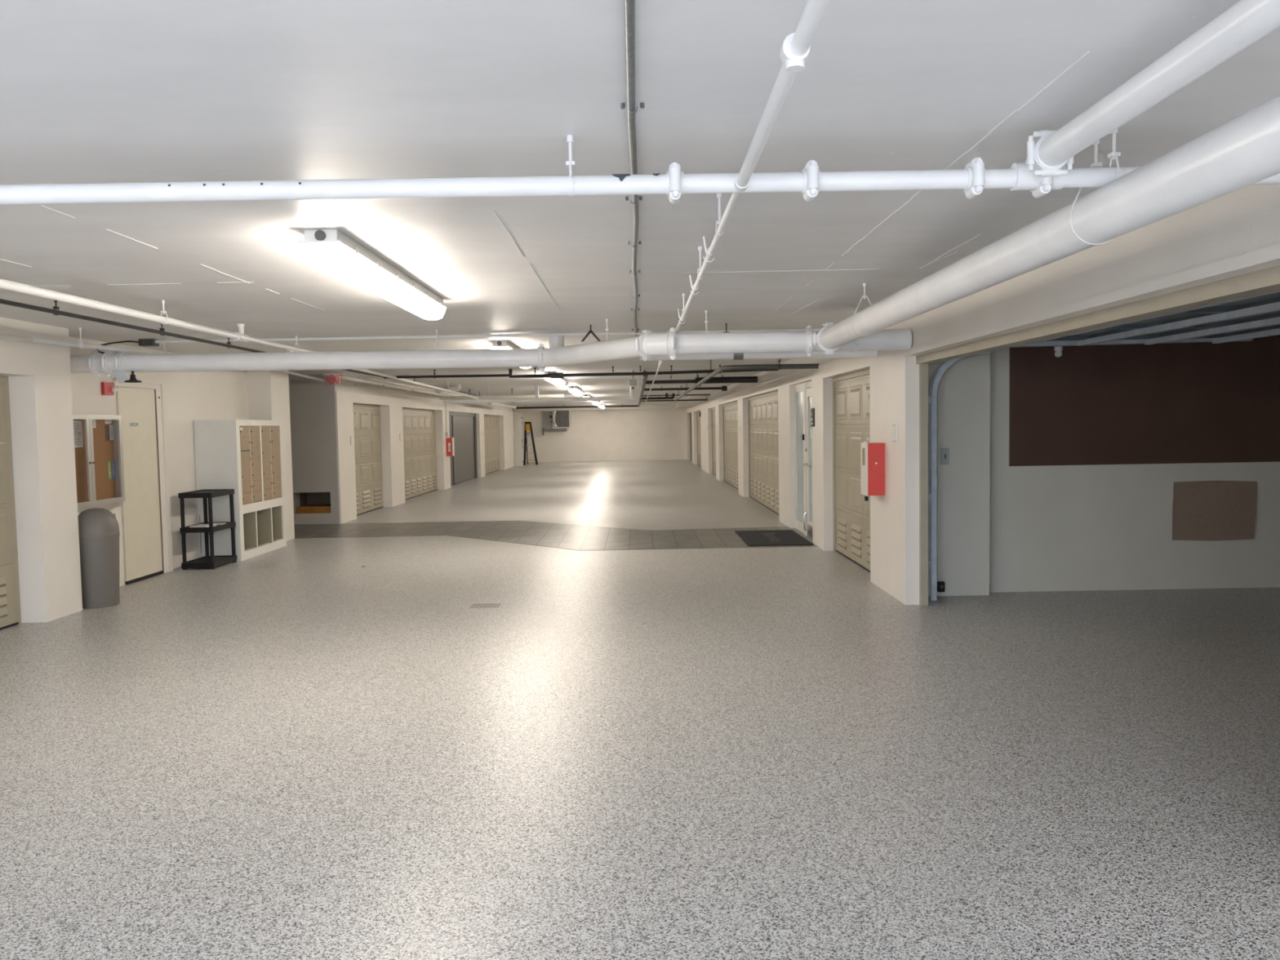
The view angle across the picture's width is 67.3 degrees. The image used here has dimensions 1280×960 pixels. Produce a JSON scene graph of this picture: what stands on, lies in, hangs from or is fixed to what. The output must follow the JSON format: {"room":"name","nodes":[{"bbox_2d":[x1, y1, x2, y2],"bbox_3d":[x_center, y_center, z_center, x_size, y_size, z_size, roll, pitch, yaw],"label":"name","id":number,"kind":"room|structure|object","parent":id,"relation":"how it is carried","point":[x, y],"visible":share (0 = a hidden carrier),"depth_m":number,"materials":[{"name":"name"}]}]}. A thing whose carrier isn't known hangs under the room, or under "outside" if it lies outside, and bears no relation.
{"room":"underground parking garage","nodes":[
{"label":"underground parking garage","id":0,"kind":"room"},
{"bbox_2d":[0,316,82,622],"bbox_3d":[-5.077,0.185,3.679,0.380,2.450,9.360,-1,3,0],"label":"wall","id":1,"kind":"structure","parent":0,"point":[38,374],"depth_m":7.91,"materials":[{"name":"beige paint"}]},
{"bbox_2d":[0,375,21,630],"bbox_3d":[-5.095,0.249,6.381,0.055,2.020,2.950,-1,3,0],"label":"door","id":2,"kind":"structure","parent":1,"relation":"in","point":[10,598],"depth_m":7.73,"materials":[{"name":"beige paint"}]},
{"bbox_2d":[68,336,248,586],"bbox_3d":[-5.381,-0.204,10.692,0.200,2.450,4.690,-1,3,0],"label":"wall","id":3,"kind":"structure","parent":0,"point":[190,396],"depth_m":11.04,"materials":[{"name":"beige paint"}]},
{"bbox_2d":[72,413,125,512],"bbox_3d":[-5.223,-0.161,9.077,0.106,0.911,1.141,-1,3,0],"label":"notice board","id":4,"kind":"object","parent":3,"relation":"attached to","point":[94,488],"visible":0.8,"depth_m":9.33,"materials":[{"name":"wood"}]},
{"bbox_2d":[73,420,83,447],"bbox_3d":[-5.263,-0.430,8.972,0.004,0.250,0.200,-1,3,0],"label":"notice","id":5,"kind":"object","parent":4,"relation":"attached to","point":[77,431],"visible":0.57,"depth_m":9.00,"materials":[{"name":"white paper"}]},
{"bbox_2d":[73,423,81,445],"bbox_3d":[-5.262,-0.428,8.968,0.002,0.213,0.170,-1,3,0],"label":"print","id":6,"kind":"object","parent":5,"relation":"attached to","point":[77,427],"depth_m":9.00,"materials":[{"name":"grey paper"}]},
{"bbox_2d":[105,424,110,440],"bbox_3d":[-5.266,-0.465,9.506,0.002,0.160,0.070,-1,3,0],"label":"notice","id":7,"kind":"object","parent":4,"relation":"attached to","point":[107,426],"visible":1,"depth_m":9.50,"materials":[{"name":"beige paper"}]},
{"bbox_2d":[106,461,111,479],"bbox_3d":[-5.259,-0.096,9.531,0.004,0.180,0.060,-1,3,0],"label":"notice","id":8,"kind":"object","parent":4,"relation":"attached to","point":[109,473],"visible":1,"depth_m":9.53,"materials":[{"name":"green"}]},
{"bbox_2d":[109,424,113,439],"bbox_3d":[-5.266,-0.474,9.578,0.004,0.150,0.055,-1,3,0],"label":"notice","id":9,"kind":"object","parent":4,"relation":"attached to","point":[110,425],"visible":1,"depth_m":9.57,"materials":[{"name":"white paper"}]},
{"bbox_2d":[111,461,115,479],"bbox_3d":[-5.259,-0.100,9.604,0.004,0.180,0.055,-1,3,0],"label":"notice","id":10,"kind":"object","parent":4,"relation":"attached to","point":[113,462],"visible":1,"depth_m":9.61,"materials":[{"name":"blue paper"}]},
{"bbox_2d":[101,382,117,395],"bbox_3d":[-5.250,-0.904,9.521,0.080,0.125,0.170,-1,3,0],"label":"fire alarm strobe","id":11,"kind":"object","parent":3,"relation":"attached to","point":[107,388],"visible":1,"depth_m":9.50,"materials":[{"name":"red plastic"}]},
{"bbox_2d":[112,377,173,584],"bbox_3d":[-5.256,-0.003,10.198,0.036,2.100,1.001,-1,3,0],"label":"door","id":12,"kind":"structure","parent":3,"relation":"in","point":[146,508],"depth_m":10.22,"materials":[{"name":"beige paint"}]},
{"bbox_2d":[246,370,294,541],"bbox_3d":[-5.230,-0.358,13.378,0.520,2.450,0.690,-1,3,0],"label":"pillar","id":13,"kind":"structure","parent":0,"point":[268,391],"depth_m":13.24,"materials":[{"name":"beige paint"}]},
{"bbox_2d":[288,374,339,524],"bbox_3d":[-7.014,-0.471,15.925,4.070,2.450,0.301,-1,3,0],"label":"wall","id":14,"kind":"structure","parent":0,"point":[312,402],"depth_m":15.77,"materials":[{"name":"paint"}]},
{"bbox_2d":[299,492,330,506],"bbox_3d":[-5.411,0.356,16.327,0.750,0.500,0.400,-1,3,0],"label":"wall niche","id":15,"kind":"object","parent":14,"relation":"in","point":[305,498],"visible":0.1,"depth_m":16.47,"materials":[{"name":"grey paint"}]},
{"bbox_2d":[295,503,330,513],"bbox_3d":[-5.398,0.481,16.154,0.590,0.108,0.560,-1,3,0],"label":"stack","id":16,"kind":"object","parent":15,"relation":"in","point":[324,508],"visible":0.79,"depth_m":15.88,"materials":[{"name":"orange wood"}]},
{"bbox_2d":[333,374,346,391],"bbox_3d":[-4.998,-1.609,16.054,0.008,0.261,0.668,-1,3,0],"label":"beam","id":17,"kind":"structure","parent":0,"point":[338,387],"depth_m":16.05,"materials":[{"name":"paint"}]},
{"bbox_2d":[334,391,514,524],"bbox_3d":[-5.115,-0.996,26.995,0.262,2.191,22.450,-1,3,0],"label":"wall","id":18,"kind":"structure","parent":0,"point":[391,408],"depth_m":19.41,"materials":[{"name":"beige paint"}]},
{"bbox_2d":[353,403,382,515],"bbox_3d":[-5.135,-0.399,17.913,0.055,2.020,2.450,-1,3,0],"label":"door","id":19,"kind":"structure","parent":18,"relation":"in","point":[366,418],"depth_m":18.09,"materials":[{"name":"beige paint"}]},
{"bbox_2d":[402,408,437,500],"bbox_3d":[-5.150,-0.638,22.256,0.055,2.010,4.150,-1,3,0],"label":"door","id":20,"kind":"structure","parent":18,"relation":"in","point":[420,446],"depth_m":22.36,"materials":[{"name":"beige paint"}]},
{"bbox_2d":[445,404,448,436],"bbox_3d":[-4.980,-1.597,24.732,0.024,0.960,0.200,-1,3,0],"label":"conduit","id":21,"kind":"object","parent":18,"relation":"attached to","point":[446,432],"visible":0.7,"depth_m":24.72,"materials":[{"name":"white metal"}]},
{"bbox_2d":[445,437,454,456],"bbox_3d":[-4.897,-0.857,24.818,0.162,0.471,0.254,-1,3,0],"label":"box","id":22,"kind":"object","parent":18,"relation":"attached to","point":[450,441],"visible":1,"depth_m":24.70,"materials":[{"name":"red metal"}]},
{"bbox_2d":[448,411,477,484],"bbox_3d":[-5.136,-0.934,27.599,0.100,2.000,4.850,-1,3,0],"label":"door","id":23,"kind":"structure","parent":18,"relation":"in","point":[462,426],"depth_m":27.87,"materials":[{"name":"grey paint"}]},
{"bbox_2d":[484,414,499,474],"bbox_3d":[-5.188,-1.242,33.190,0.055,1.990,4.550,-1,3,0],"label":"door","id":24,"kind":"structure","parent":18,"relation":"in","point":[491,442],"depth_m":33.53,"materials":[{"name":"beige paint"}]},
{"bbox_2d":[512,414,523,466],"bbox_3d":[-4.881,-1.576,38.320,0.425,2.050,0.070,-1,3,0],"label":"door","id":25,"kind":"structure","parent":18,"relation":"in","point":[517,419],"depth_m":38.30,"materials":[{"name":"white paint"}]},
{"bbox_2d":[346,377,511,411],"bbox_3d":[-5.152,-2.236,27.255,0.230,0.261,21.790,-1,3,0],"label":"beam","id":26,"kind":"structure","parent":0,"point":[351,388],"depth_m":20.11,"materials":[{"name":"paint"}]},
{"bbox_2d":[343,377,443,395],"bbox_3d":[-5.001,-2.050,22.553,0.042,0.052,12.700,-1,3,0],"label":"pipe","id":27,"kind":"object","parent":26,"relation":"attached to","point":[344,379],"visible":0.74,"depth_m":18.87,"materials":[{"name":"white metal"}]},
{"bbox_2d":[354,384,481,404],"bbox_3d":[-5.004,-2.029,23.606,0.042,0.052,13.600,-1,3,0],"label":"pipe","id":28,"kind":"object","parent":26,"relation":"attached to","point":[356,385],"visible":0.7,"depth_m":19.54,"materials":[{"name":"white metal"}]},
{"bbox_2d":[512,408,687,462],"bbox_3d":[-3.143,-2.047,42.792,12.000,2.450,0.200,-1,3,0],"label":"wall","id":29,"kind":"structure","parent":0,"point":[646,434],"depth_m":42.71,"materials":[{"name":"beige paint"}]},
{"bbox_2d":[542,410,570,435],"bbox_3d":[-3.695,-2.517,42.371,1.270,1.066,0.584,-1,3,0],"label":"heater","id":30,"kind":"object","parent":29,"relation":"attached to","point":[554,420],"visible":1,"depth_m":42.17,"materials":[{"name":"grey metal"}]},
{"bbox_2d":[0,459,1279,959],"bbox_3d":[-0.045,0.424,21.057,18.000,0.150,44.000,-1,3,0],"label":"floor","id":31,"kind":"structure","parent":0,"point":[301,749],"depth_m":4.48,"materials":[{"name":"grey concrete"}]},
{"bbox_2d":[77,507,119,608],"bbox_3d":[-4.870,0.690,8.636,0.364,0.878,0.364,-1,3,0],"label":"trash can","id":32,"kind":"object","parent":31,"relation":"on","point":[99,532],"visible":0.84,"depth_m":8.51,"materials":[{"name":"grey plastic"}]},
{"bbox_2d":[177,488,237,569],"bbox_3d":[-4.984,0.559,11.107,0.367,0.865,0.626,-1,3,0],"label":"shelf unit","id":33,"kind":"object","parent":31,"relation":"on","point":[211,562],"visible":0.98,"depth_m":10.86,"materials":[{"name":"black plastic"}]},
{"bbox_2d":[189,524,216,527],"bbox_3d":[-4.989,0.524,10.979,0.202,0.020,0.243,-1,3,5],"label":"magazine","id":34,"kind":"object","parent":33,"relation":"on","point":[197,525],"visible":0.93,"depth_m":10.89,"materials":[{"name":"white paper"}]},
{"bbox_2d":[193,419,286,560],"bbox_3d":[-5.023,0.090,12.167,0.503,1.686,1.482,-1,3,0],"label":"tall cabinet","id":35,"kind":"object","parent":31,"relation":"on","point":[245,456],"visible":1,"depth_m":11.59,"materials":[{"name":"white paint"}]},
{"bbox_2d":[468,603,502,608],"bbox_3d":[-1.335,1.086,8.304,0.255,0.004,0.230,-1,3,0],"label":"floor drain","id":36,"kind":"object","parent":31,"relation":"on","point":[474,606],"visible":1,"depth_m":8.29,"materials":[{"name":"grey metal"}]},
{"bbox_2d":[523,422,537,465],"bbox_3d":[-4.537,-1.532,40.071,0.600,1.786,0.819,-1,3,0],"label":"stepladder","id":37,"kind":"object","parent":31,"relation":"on","point":[528,426],"visible":0.99,"depth_m":39.81,"materials":[{"name":"black plastic"}]},
{"bbox_2d":[293,520,817,551],"bbox_3d":[-3.332,0.806,13.896,11.380,0.004,4.000,-1,3,0],"label":"tile strip","id":38,"kind":"object","parent":31,"relation":"on","point":[560,535],"visible":0.62,"depth_m":13.87,"materials":[{"name":"tile"}]},
{"bbox_2d":[734,529,813,546],"bbox_3d":[1.761,0.768,12.860,0.820,0.013,1.660,-1,3,0],"label":"door mat","id":39,"kind":"object","parent":38,"relation":"on","point":[772,537],"visible":1,"depth_m":12.73,"materials":[{"name":"rubber"}]},
{"bbox_2d":[762,533,780,542],"bbox_3d":[1.781,0.762,12.849,0.170,0.001,1.000,-1,3,0],"label":"print","id":40,"kind":"object","parent":39,"relation":"on","point":[771,537],"depth_m":12.87,"materials":[{"name":"grey"}]},
{"bbox_2d":[928,337,1253,600],"bbox_3d":[3.808,-0.100,8.191,2.740,2.210,0.080,-1,3,0],"label":"door track","id":41,"kind":"object","parent":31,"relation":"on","point":[932,397],"visible":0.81,"depth_m":8.14,"materials":[{"name":"metal"}]},
{"bbox_2d":[0,0,1279,407],"bbox_3d":[-0.090,-2.195,20.910,18.000,0.202,44.000,-1,3,0],"label":"ceiling","id":42,"kind":"structure","parent":0,"point":[91,91],"depth_m":3.12,"materials":[{"name":"paint"}]},
{"bbox_2d":[96,338,159,353],"bbox_3d":[-4.887,-1.262,9.153,0.218,0.183,0.601,1,4,26],"label":"junction box","id":43,"kind":"object","parent":42,"relation":"attached to","point":[142,342],"visible":0.84,"depth_m":9.28,"materials":[{"name":"grey metal"}]},
{"bbox_2d":[0,278,315,351],"bbox_3d":[-3.883,-1.028,4.561,1.305,0.168,11.150,-1,3,0],"label":"pipe","id":44,"kind":"object","parent":42,"relation":"hanging from","point":[8,285],"visible":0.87,"depth_m":6.27,"materials":[{"name":"white metal"}]},
{"bbox_2d":[0,327,324,381],"bbox_3d":[-4.795,-1.151,7.107,0.276,0.177,16.252,-1,3,-1],"label":"pipe","id":45,"kind":"object","parent":42,"relation":"hanging from","point":[2,335],"visible":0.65,"depth_m":8.23,"materials":[{"name":"white metal"}]},
{"bbox_2d":[0,298,515,403],"bbox_3d":[-3.971,-1.632,14.943,0.079,0.124,31.950,-1,3,0],"label":"pipe","id":46,"kind":"object","parent":42,"relation":"hanging from","point":[55,312],"visible":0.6,"depth_m":7.38,"materials":[{"name":"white metal"}]},
{"bbox_2d":[323,373,344,383],"bbox_3d":[-4.904,-1.615,15.417,0.325,0.180,0.060,-1,3,0],"label":"exit sign","id":47,"kind":"object","parent":42,"relation":"hanging from","point":[340,374],"visible":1,"depth_m":15.41,"materials":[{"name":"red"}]},
{"bbox_2d":[297,228,447,319],"bbox_3d":[-1.459,-1.136,5.590,0.202,0.150,2.460,-1,3,0],"label":"ceiling light","id":48,"kind":"object","parent":42,"relation":"attached to","point":[331,250],"visible":1,"depth_m":4.93,"materials":[{"name":"white plastic"}]},
{"bbox_2d":[285,349,504,405],"bbox_3d":[-3.776,-1.753,18.518,0.093,0.292,16.801,-1,3,0],"label":"pipe","id":49,"kind":"object","parent":42,"relation":"hanging from","point":[286,350],"visible":0.67,"depth_m":15.92,"materials":[{"name":"white metal"}]},
{"bbox_2d":[360,371,435,391],"bbox_3d":[-4.274,-1.759,17.439,0.120,0.141,5.150,-1,3,0],"label":"pipe","id":50,"kind":"object","parent":42,"relation":"hanging from","point":[365,377],"visible":0.84,"depth_m":16.57,"materials":[{"name":"white metal"}]},
{"bbox_2d":[435,384,461,391],"bbox_3d":[-3.998,-1.906,19.961,0.570,0.140,0.100,-1,3,0],"label":"pipe","id":51,"kind":"object","parent":42,"relation":"hanging from","point":[458,387],"visible":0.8,"depth_m":19.92,"materials":[{"name":"white metal"}]},
{"bbox_2d":[435,386,472,396],"bbox_3d":[-4.292,-2.042,22.656,0.120,0.161,4.500,-1,3,0],"label":"pipe","id":52,"kind":"object","parent":42,"relation":"hanging from","point":[440,393],"visible":0.38,"depth_m":21.35,"materials":[{"name":"white metal"}]},
{"bbox_2d":[155,328,821,342],"bbox_3d":[-1.278,-1.405,9.332,6.860,0.039,0.033,-1,3,0],"label":"conduit","id":53,"kind":"object","parent":42,"relation":"attached to","point":[814,329],"visible":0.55,"depth_m":9.32,"materials":[{"name":"white metal"}]},
{"bbox_2d":[70,310,911,383],"bbox_3d":[-1.449,-1.167,8.820,7.560,0.450,1.642,0,3,12],"label":"pipe","id":54,"kind":"object","parent":42,"relation":"hanging from","point":[648,344],"visible":0.97,"depth_m":8.81,"materials":[{"name":"white metal"}]},
{"bbox_2d":[124,370,142,382],"bbox_3d":[-4.639,-0.944,8.795,0.150,0.105,0.150,-1,3,0],"label":"ceiling sensor","id":55,"kind":"object","parent":54,"relation":"hanging from","point":[132,379],"visible":1,"depth_m":8.77,"materials":[{"name":"black metal"}]},
{"bbox_2d":[439,388,564,399],"bbox_3d":[-3.241,-2.017,22.511,2.900,0.230,0.080,-1,3,0],"label":"pipe","id":56,"kind":"object","parent":42,"relation":"hanging from","point":[541,395],"visible":0.98,"depth_m":22.48,"materials":[{"name":"metal"}]},
{"bbox_2d":[487,403,516,408],"bbox_3d":[-4.319,-2.433,30.397,0.120,0.249,5.800,-1,3,0],"label":"pipe","id":57,"kind":"object","parent":42,"relation":"hanging from","point":[491,404],"visible":0.69,"depth_m":30.57,"materials":[{"name":"white metal"}]},
{"bbox_2d":[489,340,529,368],"bbox_3d":[-1.478,-1.457,11.301,0.202,0.150,2.460,-1,3,0],"label":"ceiling light","id":58,"kind":"object","parent":42,"relation":"attached to","point":[496,344],"visible":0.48,"depth_m":10.09,"materials":[{"name":"white plastic"}]},
{"bbox_2d":[442,384,634,404],"bbox_3d":[-2.209,-1.878,20.920,4.152,0.364,0.098,-1,3,0],"label":"pipe","id":59,"kind":"object","parent":42,"relation":"hanging from","point":[631,397],"visible":0.92,"depth_m":20.89,"materials":[{"name":"metal"}]},
{"bbox_2d":[544,371,565,386],"bbox_3d":[-1.498,-1.778,17.012,0.202,0.150,2.460,-1,3,0],"label":"ceiling light","id":60,"kind":"object","parent":42,"relation":"attached to","point":[558,382],"visible":0.59,"depth_m":16.62,"materials":[{"name":"white plastic"}]},
{"bbox_2d":[544,377,565,386],"bbox_3d":[-1.498,-1.747,17.014,0.184,0.088,2.450,-1,3,0],"label":"diffuser","id":61,"kind":"object","parent":60,"relation":"attached to","point":[558,382],"depth_m":16.86,"materials":[{"name":"white plastic"}]},
{"bbox_2d":[511,404,637,408],"bbox_3d":[-2.903,-3.051,39.882,5.700,0.128,0.072,-1,3,0],"label":"pipe","id":62,"kind":"object","parent":42,"relation":"hanging from","point":[626,406],"visible":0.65,"depth_m":39.86,"materials":[{"name":"black metal"}]},
{"bbox_2d":[568,386,582,395],"bbox_3d":[-1.518,-2.098,22.723,0.202,0.150,2.460,-1,3,0],"label":"ceiling light","id":63,"kind":"object","parent":42,"relation":"attached to","point":[575,390],"visible":0.98,"depth_m":21.60,"materials":[{"name":"white plastic"}]},
{"bbox_2d":[383,364,778,378],"bbox_3d":[-0.905,-1.656,14.827,6.080,0.168,0.090,-1,3,0],"label":"pipe","id":64,"kind":"object","parent":42,"relation":"hanging from","point":[557,375],"visible":0.91,"depth_m":14.81,"materials":[{"name":"black metal"}]},
{"bbox_2d":[591,400,599,405],"bbox_3d":[-1.558,-2.740,34.145,0.202,0.150,2.460,-1,3,0],"label":"ceiling light","id":65,"kind":"object","parent":42,"relation":"attached to","point":[595,402],"visible":0.83,"depth_m":32.97,"materials":[{"name":"white plastic"}]},
{"bbox_2d":[511,395,706,411],"bbox_3d":[-2.025,-2.845,36.511,8.210,0.190,12.240,-1,3,0],"label":"beam","id":66,"kind":"structure","parent":42,"relation":"attached to","point":[682,404],"depth_m":42.18,"materials":[{"name":"beige paint"}]},
{"bbox_2d":[620,0,644,336],"bbox_3d":[-0.029,-1.187,4.966,0.068,0.028,11.950,-1,3,0],"label":"conduit","id":67,"kind":"object","parent":42,"relation":"attached to","point":[629,5],"visible":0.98,"depth_m":2.74,"materials":[{"name":"grey metal"}]},
{"bbox_2d":[629,370,636,390],"bbox_3d":[-0.118,-1.652,15.920,0.120,0.334,0.185,-1,3,0],"label":"security camera","id":68,"kind":"object","parent":42,"relation":"hanging from","point":[633,383],"visible":0.95,"depth_m":15.90,"materials":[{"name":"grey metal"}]},
{"bbox_2d":[0,128,1279,204],"bbox_3d":[-1.359,-0.964,3.046,7.090,0.210,0.119,-1,3,0],"label":"pipe","id":69,"kind":"object","parent":42,"relation":"hanging from","point":[974,178],"visible":0.86,"depth_m":3.03,"materials":[{"name":"white metal"}]},
{"bbox_2d":[1009,0,1279,191],"bbox_3d":[1.267,-0.888,1.052,0.150,0.156,4.092,-1,3,0],"label":"pipe","id":70,"kind":"object","parent":69,"relation":"attached to","point":[1246,22],"visible":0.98,"depth_m":2.32,"materials":[{"name":"white metal"}]},
{"bbox_2d":[637,369,648,407],"bbox_3d":[0.026,-2.374,27.335,0.134,0.169,24.950,-1,3,0],"label":"pipe","id":71,"kind":"object","parent":42,"relation":"hanging from","point":[644,378],"visible":0.89,"depth_m":18.78,"materials":[{"name":"grey metal"}]},
{"bbox_2d":[640,393,674,399],"bbox_3d":[0.484,-2.357,27.112,0.985,0.175,0.070,-1,3,0],"label":"pipe","id":72,"kind":"object","parent":42,"relation":"hanging from","point":[666,397],"visible":0.94,"depth_m":27.09,"materials":[{"name":"black metal"}]},
{"bbox_2d":[640,399,707,401],"bbox_3d":[1.032,-2.522,29.709,2.100,0.176,0.052,-1,3,0],"label":"pipe","id":73,"kind":"object","parent":42,"relation":"hanging from","point":[682,399],"visible":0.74,"depth_m":29.70,"materials":[{"name":"black metal"}]},
{"bbox_2d":[642,394,710,396],"bbox_3d":[1.036,-2.512,28.508,2.100,0.034,0.036,-1,3,0],"label":"pipe","id":74,"kind":"object","parent":42,"relation":"hanging from","point":[675,394],"visible":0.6,"depth_m":28.49,"materials":[{"name":"black metal"}]},
{"bbox_2d":[644,385,727,391],"bbox_3d":[1.042,-2.130,22.420,1.970,0.140,0.120,-1,3,0],"label":"pipe","id":75,"kind":"object","parent":42,"relation":"hanging from","point":[722,388],"visible":0.97,"depth_m":22.39,"materials":[{"name":"black metal"}]},
{"bbox_2d":[645,374,757,384],"bbox_3d":[1.123,-1.854,17.747,2.106,0.169,0.166,-1,3,2],"label":"pipe","id":76,"kind":"object","parent":42,"relation":"hanging from","point":[726,379],"visible":0.79,"depth_m":17.69,"materials":[{"name":"black metal"}]},
{"bbox_2d":[644,0,830,402],"bbox_3d":[0.261,-1.667,14.956,0.080,0.200,31.950,-1,3,0],"label":"pipe","id":77,"kind":"object","parent":42,"relation":"hanging from","point":[795,48],"visible":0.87,"depth_m":2.30,"materials":[{"name":"white metal"}]},
{"bbox_2d":[674,359,819,400],"bbox_3d":[1.544,-1.860,18.588,1.215,0.266,13.885,-1,3,0],"label":"pipe","id":78,"kind":"object","parent":42,"relation":"hanging from","point":[812,366],"visible":0.84,"depth_m":11.68,"materials":[{"name":"grey metal"}]},
{"bbox_2d":[640,323,877,360],"bbox_3d":[1.091,-1.271,8.813,2.190,0.328,0.174,-1,3,0],"label":"pipe","id":79,"kind":"object","parent":42,"relation":"hanging from","point":[873,353],"visible":0.56,"depth_m":8.81,"materials":[{"name":"white metal"}]},
{"bbox_2d":[812,95,1279,355],"bbox_3d":[1.506,-0.939,3.343,0.271,0.392,8.670,-1,3,0],"label":"pipe","id":80,"kind":"object","parent":42,"relation":"hanging from","point":[1243,151],"visible":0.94,"depth_m":2.99,"materials":[{"name":"white metal"}]},
{"bbox_2d":[1053,346,1062,357],"bbox_3d":[3.638,-1.260,8.355,0.070,0.385,0.070,-1,3,0],"label":"holder","id":81,"kind":"object","parent":42,"relation":"hanging from","point":[1058,349],"visible":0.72,"depth_m":8.34,"materials":[{"name":"white plastic"}]},
{"bbox_2d":[686,358,837,408],"bbox_3d":[2.256,-2.301,25.825,0.240,0.221,34.190,-1,3,0],"label":"beam","id":82,"kind":"structure","parent":0,"point":[763,377],"depth_m":16.52,"materials":[{"name":"paint"}]},
{"bbox_2d":[686,184,1279,604],"bbox_3d":[2.276,-0.913,20.990,0.273,2.450,44.001,-1,3,0],"label":"wall","id":83,"kind":"structure","parent":0,"point":[1237,233],"depth_m":7.01,"materials":[{"name":"beige paint"}]},
{"bbox_2d":[689,413,692,460],"bbox_3d":[2.218,-1.810,40.520,0.140,2.050,3.300,-1,3,0],"label":"door","id":84,"kind":"structure","parent":83,"relation":"in","point":[690,413],"depth_m":41.58,"materials":[{"name":"grey paint"}]},
{"bbox_2d":[696,410,701,466],"bbox_3d":[2.246,-1.519,35.328,0.060,2.050,3.900,-1,3,0],"label":"door","id":85,"kind":"structure","parent":83,"relation":"in","point":[698,418],"depth_m":36.43,"materials":[{"name":"beige paint"}]},
{"bbox_2d":[711,408,715,475],"bbox_3d":[2.270,-1.125,28.490,0.060,2.030,2.800,-1,3,0],"label":"door","id":86,"kind":"structure","parent":83,"relation":"in","point":[713,428],"depth_m":29.34,"materials":[{"name":"beige paint"}]},
{"bbox_2d":[722,401,738,489],"bbox_3d":[2.287,-0.864,23.572,0.060,2.060,4.850,-1,3,0],"label":"door","id":87,"kind":"structure","parent":83,"relation":"in","point":[730,416],"depth_m":24.03,"materials":[{"name":"beige paint"}]},
{"bbox_2d":[747,391,778,515],"bbox_3d":[2.307,-0.533,17.596,0.060,2.070,5.020,-1,3,0],"label":"door","id":88,"kind":"structure","parent":83,"relation":"in","point":[762,410],"depth_m":17.73,"materials":[{"name":"beige paint"}]},
{"bbox_2d":[794,381,812,537],"bbox_3d":[2.236,-0.283,13.088,0.133,2.080,1.751,-1,3,0],"label":"door","id":89,"kind":"structure","parent":83,"relation":"in","point":[802,392],"depth_m":13.12,"materials":[{"name":"white paint"}]},
{"bbox_2d":[810,408,814,426],"bbox_3d":[2.169,-0.786,12.072,0.016,0.230,0.180,-1,3,0],"label":"wall sign","id":90,"kind":"object","parent":83,"relation":"attached to","point":[812,410],"visible":1,"depth_m":12.04,"materials":[{"name":"black plastic"}]},
{"bbox_2d":[831,368,870,572],"bbox_3d":[2.324,-0.119,10.323,0.078,2.060,2.290,-1,3,0],"label":"door","id":91,"kind":"structure","parent":83,"relation":"in","point":[851,392],"depth_m":10.56,"materials":[{"name":"beige paint"}]},
{"bbox_2d":[860,441,884,501],"bbox_3d":[2.107,-0.084,8.741,0.180,0.535,0.252,-1,3,0],"label":"box","id":92,"kind":"object","parent":83,"relation":"attached to","point":[872,454],"visible":1,"depth_m":8.62,"materials":[{"name":"red metal"}]},
{"bbox_2d":[893,424,897,442],"bbox_3d":[2.187,-0.401,8.258,0.011,0.150,0.110,-1,3,0],"label":"wall plate","id":93,"kind":"object","parent":83,"relation":"attached to","point":[895,426],"visible":1,"depth_m":8.22,"materials":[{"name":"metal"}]},
{"bbox_2d":[915,265,1279,605],"bbox_3d":[2.354,0.149,5.500,0.110,2.065,4.950,-1,3,0],"label":"trim","id":94,"kind":"structure","parent":83,"relation":"attached to","point":[1267,280],"depth_m":5.19,"materials":[{"name":"beige paint"}]},
{"bbox_2d":[928,347,1279,595],"bbox_3d":[5.275,-0.261,8.482,5.800,2.450,0.270,-1,3,0],"label":"wall","id":95,"kind":"structure","parent":0,"point":[1002,527],"depth_m":8.51,"materials":[{"name":"paint"}]},
{"bbox_2d":[937,581,944,591],"bbox_3d":[2.625,0.931,8.387,0.060,0.090,0.065,-1,3,0],"label":"sensor","id":96,"kind":"object","parent":95,"relation":"attached to","point":[940,584],"visible":0.9,"depth_m":8.37,"materials":[{"name":"black plastic"}]},
{"bbox_2d":[940,448,949,464],"bbox_3d":[2.638,-0.206,8.339,0.071,0.135,0.041,-1,3,0],"label":"wall outlet","id":97,"kind":"object","parent":95,"relation":"attached to","point":[944,452],"visible":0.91,"depth_m":8.32,"materials":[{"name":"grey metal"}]},
{"bbox_2d":[1008,334,1279,466],"bbox_3d":[5.657,-0.752,8.451,4.820,1.180,0.016,-1,3,0],"label":"wall panel","id":98,"kind":"object","parent":95,"relation":"attached to","point":[1203,402],"visible":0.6,"depth_m":8.44,"materials":[{"name":"brown wood"}]},
{"bbox_2d":[1172,480,1257,540],"bbox_3d":[5.079,0.271,8.500,0.746,0.532,0.018,-1,3,0],"label":"cardboard sheet","id":99,"kind":"object","parent":95,"relation":"attached to","point":[1202,510],"visible":1,"depth_m":8.50,"materials":[{"name":"brown cardboard"}]},
{"bbox_3d":[3.827,0.204,2.789,2.740,2.210,0.080,-1,3,0],"label":"door track","id":100,"kind":"object","parent":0,"visible":0},
{"bbox_2d":[1011,289,1279,346],"bbox_3d":[3.734,-1.024,5.414,2.291,0.110,5.100,-1,3,0],"label":"door","id":101,"kind":"structure","parent":100,"relation":"attached to","point":[1255,316],"depth_m":6.76,"materials":[{"name":"metal"}]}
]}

